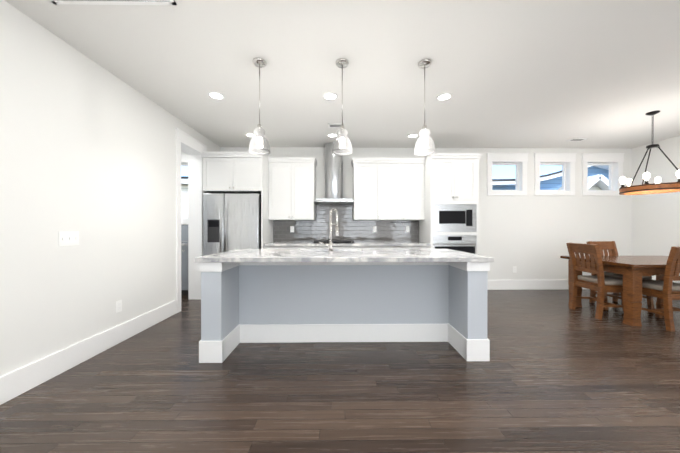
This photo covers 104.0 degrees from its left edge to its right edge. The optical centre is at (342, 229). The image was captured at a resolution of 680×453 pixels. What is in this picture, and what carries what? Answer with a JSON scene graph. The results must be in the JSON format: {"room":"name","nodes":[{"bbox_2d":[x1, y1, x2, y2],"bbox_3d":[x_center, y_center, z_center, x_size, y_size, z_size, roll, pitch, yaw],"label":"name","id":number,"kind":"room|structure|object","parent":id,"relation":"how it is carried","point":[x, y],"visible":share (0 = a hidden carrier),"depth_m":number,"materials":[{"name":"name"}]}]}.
{"room":"kitchen and dining room","nodes":[
{"label":"kitchen and dining room","id":0,"kind":"room"},
{"bbox_2d":[0,0,219,376],"bbox_3d":[-2.394,-0.188,0.771,0.230,2.720,8.550,0,0,-1],"label":"wall","id":1,"kind":"structure","parent":0,"point":[87,148],"depth_m":2.27,"materials":[{"name":"paint"}]},
{"bbox_2d":[59,231,78,245],"bbox_3d":[-2.290,0.077,2.228,0.012,0.118,0.165,0,0,-1],"label":"switch plate","id":2,"kind":"object","parent":1,"relation":"attached to","point":[68,238],"visible":1,"depth_m":2.22,"materials":[{"name":"white plastic"}]},
{"bbox_2d":[0,300,176,404],"bbox_3d":[-2.264,1.082,0.187,0.019,0.185,7.010,0,0,-1],"label":"baseboard","id":3,"kind":"structure","parent":1,"relation":"attached to","point":[18,382],"depth_m":2.25,"materials":[{"name":"white wood"}]},
{"bbox_2d":[116,300,121,312],"bbox_3d":[-2.298,0.789,2.731,0.007,0.118,0.072,0,0,-1],"label":"electrical outlet","id":4,"kind":"object","parent":1,"relation":"attached to","point":[119,306],"visible":1,"depth_m":2.72,"materials":[{"name":"white plastic"}]},
{"bbox_2d":[175,128,206,312],"bbox_3d":[-2.417,-0.123,4.086,0.262,2.568,0.840,0,0,-1],"label":"door frame","id":5,"kind":"structure","parent":1,"relation":"attached to","point":[183,139],"depth_m":4.39,"materials":[{"name":"white wood"}]},
{"bbox_2d":[181,151,187,241],"bbox_3d":[-3.422,-0.204,5.256,1.720,2.720,0.156,0,0,-1],"label":"wall","id":6,"kind":"structure","parent":0,"point":[184,232],"depth_m":5.17,"materials":[{"name":"paint"}]},
{"bbox_2d":[181,155,187,223],"bbox_3d":[-3.237,-0.776,5.231,1.150,1.355,0.146,0,0,-1],"label":"window","id":7,"kind":"structure","parent":6,"relation":"in","point":[184,158],"depth_m":5.17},
{"bbox_2d":[0,289,679,452],"bbox_3d":[0.688,1.202,0.987,10.500,0.060,9.200,0,0,-1],"label":"floor","id":8,"kind":"structure","parent":0,"point":[555,374],"depth_m":1.88,"materials":[{"name":"brown wood"}]},
{"bbox_2d":[181,246,187,294],"bbox_3d":[-2.812,0.718,4.894,0.484,0.880,0.580,0,0,-1],"label":"base cabinet","id":9,"kind":"object","parent":8,"relation":"on","point":[184,268],"depth_m":4.62,"materials":[{"name":"wood"}]},
{"bbox_2d":[203,193,260,255],"bbox_3d":[-1.818,0.286,4.636,0.897,1.745,0.756,0,0,-1],"label":"fridge","id":10,"kind":"object","parent":8,"relation":"on","point":[231,221],"visible":0.62,"depth_m":4.31,"materials":[{"name":"metal"}]},
{"bbox_2d":[201,152,272,255],"bbox_3d":[-1.821,-0.057,4.692,1.001,2.430,0.698,0,0,-1],"label":"enclosure","id":11,"kind":"object","parent":8,"relation":"on","point":[234,172],"visible":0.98,"depth_m":4.38,"materials":[{"name":"white wood"}]},
{"bbox_2d":[264,248,294,248],"bbox_3d":[-1.065,0.718,4.749,0.509,0.880,0.608,0,0,-1],"label":"base cabinet","id":12,"kind":"object","parent":8,"relation":"on","point":[264,248],"depth_m":4.44,"materials":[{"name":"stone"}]},
{"bbox_2d":[195,261,490,362],"bbox_3d":[0.017,0.724,2.828,2.556,0.882,0.993,0,0,-1],"label":"kitchen island","id":13,"kind":"object","parent":8,"relation":"on","point":[325,295],"depth_m":2.74,"materials":[{"name":"wood"}]},
{"bbox_2d":[195,249,493,260],"bbox_3d":[0.017,0.263,2.809,2.600,0.040,1.005,0,0,-1],"label":"island countertop","id":14,"kind":"structure","parent":13,"relation":"on","point":[238,254],"depth_m":2.49,"materials":[{"name":"white stone"}]},
{"bbox_2d":[319,208,338,251],"bbox_3d":[-0.152,0.003,2.947,0.212,0.477,0.152,0,0,-1],"label":"island faucet","id":15,"kind":"object","parent":14,"relation":"on","point":[330,244],"visible":1,"depth_m":2.90,"materials":[{"name":"silver metal"}]},
{"bbox_2d":[323,248,366,248],"bbox_3d":[-0.038,0.718,4.761,0.878,0.880,0.608,0,0,-1],"label":"base cabinet","id":16,"kind":"object","parent":8,"relation":"on","point":[323,248],"depth_m":4.46,"materials":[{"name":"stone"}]},
{"bbox_2d":[263,242,430,247],"bbox_3d":[0.075,0.257,4.746,2.788,0.042,0.638,0,0,-1],"label":"countertop","id":17,"kind":"structure","parent":16,"relation":"on","point":[273,244],"depth_m":4.45,"materials":[{"name":"white stone"}]},
{"bbox_2d":[311,240,354,243],"bbox_3d":[-0.156,0.220,4.774,0.760,0.032,0.480,0,0,-1],"label":"cooktop","id":18,"kind":"object","parent":17,"relation":"in","point":[316,241],"depth_m":4.58,"materials":[{"name":"black metal"}]},
{"bbox_2d":[395,248,429,248],"bbox_3d":[1.100,0.718,4.774,0.736,0.880,0.608,0,0,-1],"label":"base cabinet","id":19,"kind":"object","parent":8,"relation":"on","point":[395,248],"depth_m":4.47,"materials":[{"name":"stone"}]},
{"bbox_2d":[419,153,481,254],"bbox_3d":[1.892,-0.057,4.740,0.843,2.430,0.689,0,0,-1],"label":"tall cabinet","id":20,"kind":"object","parent":8,"relation":"on","point":[451,221],"visible":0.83,"depth_m":4.45,"materials":[{"name":"white wood"}]},
{"bbox_2d":[566,243,622,319],"bbox_3d":[3.537,0.679,3.641,0.557,0.974,0.468,0,0,3],"label":"dining chair","id":21,"kind":"object","parent":8,"relation":"on","point":[601,284],"visible":0.83,"depth_m":3.59,"materials":[{"name":"brown wood"}]},
{"bbox_2d":[560,256,667,325],"bbox_3d":[4.217,0.787,3.647,1.620,0.750,1.040,0,0,-1],"label":"dining table","id":22,"kind":"object","parent":8,"relation":"on","point":[633,270],"visible":0.77,"depth_m":3.25,"materials":[{"name":"brown wood"}]},
{"bbox_2d":[587,241,654,310],"bbox_3d":[4.199,0.677,4.041,0.468,0.974,0.557,0,0,-7],"label":"dining chair","id":23,"kind":"object","parent":8,"relation":"on","point":[609,246],"visible":0.33,"depth_m":4.21,"materials":[{"name":"brown wood"}]},
{"bbox_2d":[623,247,679,331],"bbox_3d":[3.967,0.680,3.253,0.468,0.974,0.557,0,0,-1],"label":"dining chair","id":24,"kind":"object","parent":8,"relation":"on","point":[665,292],"visible":0.79,"depth_m":3.06,"materials":[{"name":"brown wood"}]},
{"bbox_2d":[5,0,679,148],"bbox_3d":[0.688,-1.579,0.977,10.500,0.060,9.200,0,0,-1],"label":"ceiling","id":25,"kind":"structure","parent":0,"point":[543,73],"depth_m":2.52,"materials":[{"name":"paint"}]},
{"bbox_2d":[49,0,176,4],"bbox_3d":[-1.554,-1.544,1.596,0.830,0.011,0.450,0,0,-1],"label":"ceiling vent","id":26,"kind":"object","parent":25,"relation":"in","point":[126,2],"visible":0.96,"depth_m":1.80,"materials":[{"name":"white metal"}]},
{"bbox_2d":[208,92,224,99],"bbox_3d":[-1.467,-1.550,3.082,0.176,0.008,0.176,0,0,-1],"label":"recessed light","id":27,"kind":"object","parent":25,"relation":"in","point":[217,95],"visible":1,"depth_m":3.07,"materials":[{"name":"white plastic"}]},
{"bbox_2d":[245,133,254,136],"bbox_3d":[-1.517,-1.554,4.381,0.176,0.008,0.176,0,0,-1],"label":"recessed light","id":28,"kind":"object","parent":25,"relation":"in","point":[250,134],"visible":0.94,"depth_m":4.35,"materials":[{"name":"white plastic"}]},
{"bbox_2d":[249,57,269,154],"bbox_3d":[-0.769,-1.133,2.462,0.192,0.839,0.192,0,0,-1],"label":"pendant light","id":29,"kind":"object","parent":25,"relation":"hanging from","point":[259,144],"visible":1,"depth_m":2.42,"materials":[{"name":"white glass"}]},
{"bbox_2d":[323,92,337,99],"bbox_3d":[-0.144,-1.550,3.098,0.176,0.008,0.176,0,0,-1],"label":"recessed light","id":30,"kind":"object","parent":25,"relation":"in","point":[330,96],"visible":1,"depth_m":3.10,"materials":[{"name":"white plastic"}]},
{"bbox_2d":[327,133,337,136],"bbox_3d":[-0.170,-1.554,4.397,0.176,0.008,0.176,0,0,-1],"label":"recessed light","id":31,"kind":"object","parent":25,"relation":"in","point":[332,135],"visible":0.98,"depth_m":4.39,"materials":[{"name":"white plastic"}]},
{"bbox_2d":[328,123,343,127],"bbox_3d":[-0.097,-1.553,3.978,0.240,0.011,0.160,0,0,-1],"label":"ceiling vent","id":32,"kind":"object","parent":25,"relation":"in","point":[333,125],"visible":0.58,"depth_m":3.96,"materials":[{"name":"white metal"}]},
{"bbox_2d":[332,58,351,155],"bbox_3d":[-0.004,-1.133,2.470,0.192,0.839,0.192,0,0,-1],"label":"pendant light","id":33,"kind":"object","parent":25,"relation":"hanging from","point":[342,145],"visible":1,"depth_m":2.43,"materials":[{"name":"white glass"}]},
{"bbox_2d":[408,134,417,137],"bbox_3d":[1.168,-1.555,4.413,0.176,0.008,0.176,0,0,-1],"label":"recessed light","id":34,"kind":"object","parent":25,"relation":"in","point":[412,135],"visible":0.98,"depth_m":4.40,"materials":[{"name":"white plastic"}]},
{"bbox_2d":[414,59,434,155],"bbox_3d":[0.766,-1.133,2.480,0.192,0.839,0.192,0,0,-1],"label":"pendant light","id":35,"kind":"object","parent":25,"relation":"hanging from","point":[424,145],"visible":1,"depth_m":2.44,"materials":[{"name":"white glass"}]},
{"bbox_2d":[436,93,451,100],"bbox_3d":[1.190,-1.550,3.113,0.176,0.008,0.176,0,0,-1],"label":"recessed light","id":36,"kind":"object","parent":25,"relation":"in","point":[443,96],"visible":1,"depth_m":3.10,"materials":[{"name":"white plastic"}]},
{"bbox_2d":[567,138,587,140],"bbox_3d":[4.061,-1.555,4.607,0.250,0.011,0.140,0,0,-1],"label":"ceiling vent","id":37,"kind":"object","parent":25,"relation":"in","point":[577,139],"visible":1,"depth_m":4.59,"materials":[{"name":"white metal"}]},
{"bbox_2d":[619,110,679,194],"bbox_3d":[4.128,-1.027,3.539,0.616,1.059,0.634,0,0,-1],"label":"chandelier","id":38,"kind":"object","parent":25,"relation":"hanging from","point":[656,187],"visible":1,"depth_m":3.52,"materials":[{"name":"brown wood"}]},
{"bbox_2d":[220,147,631,279],"bbox_3d":[1.589,-0.203,5.164,8.300,2.720,0.157,0,0,-1],"label":"wall","id":39,"kind":"structure","parent":0,"point":[530,235],"depth_m":5.11,"materials":[{"name":"paint"}]},
{"bbox_2d":[268,157,316,219],"bbox_3d":[-0.901,-0.723,4.871,0.838,1.099,0.358,0,0,-1],"label":"upper cabinet","id":40,"kind":"object","parent":39,"relation":"attached to","point":[292,188],"visible":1,"depth_m":4.73,"materials":[{"name":"white wood"}]},
{"bbox_2d":[314,142,353,203],"bbox_3d":[-0.157,-1.018,4.812,0.700,1.082,0.490,0,0,-1],"label":"range hood","id":41,"kind":"object","parent":39,"relation":"attached to","point":[333,179],"visible":0.96,"depth_m":4.77,"materials":[{"name":"silver metal"}]},
{"bbox_2d":[351,158,424,219],"bbox_3d":[0.817,-0.723,4.891,1.299,1.099,0.358,0,0,-1],"label":"upper cabinet","id":42,"kind":"object","parent":39,"relation":"attached to","point":[388,188],"visible":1,"depth_m":4.75,"materials":[{"name":"white wood"}]},
{"bbox_2d":[487,280,586,289],"bbox_3d":[3.921,1.064,5.115,3.278,0.185,0.019,0,0,-1],"label":"baseboard","id":43,"kind":"structure","parent":39,"relation":"attached to","point":[492,284],"depth_m":5.10,"materials":[{"name":"white wood"}]},
{"bbox_2d":[631,136,679,282],"bbox_3d":[5.714,-0.188,0.941,0.150,2.720,8.700,0,0,-1],"label":"wall","id":44,"kind":"structure","parent":0,"point":[655,224],"depth_m":4.74,"materials":[{"name":"paint"}]},
{"label":"outside","id":45,"kind":"structure","parent":0,"visible":0},
{"bbox_2d":[181,176,187,217],"bbox_3d":[-7.870,0.959,14.437,11.300,6.330,6.900,0,0,-1],"label":"neighbor","id":46,"kind":"structure","parent":45,"point":[184,198],"depth_m":11.39,"materials":[{"name":"beige"}]},
{"bbox_2d":[492,166,608,189],"bbox_3d":[10.241,0.617,14.322,14.719,7.014,9.550,0,0,-1],"label":"house","id":47,"kind":"structure","parent":45,"point":[598,177],"depth_m":10.78,"materials":[{"name":"blue"}]}
]}

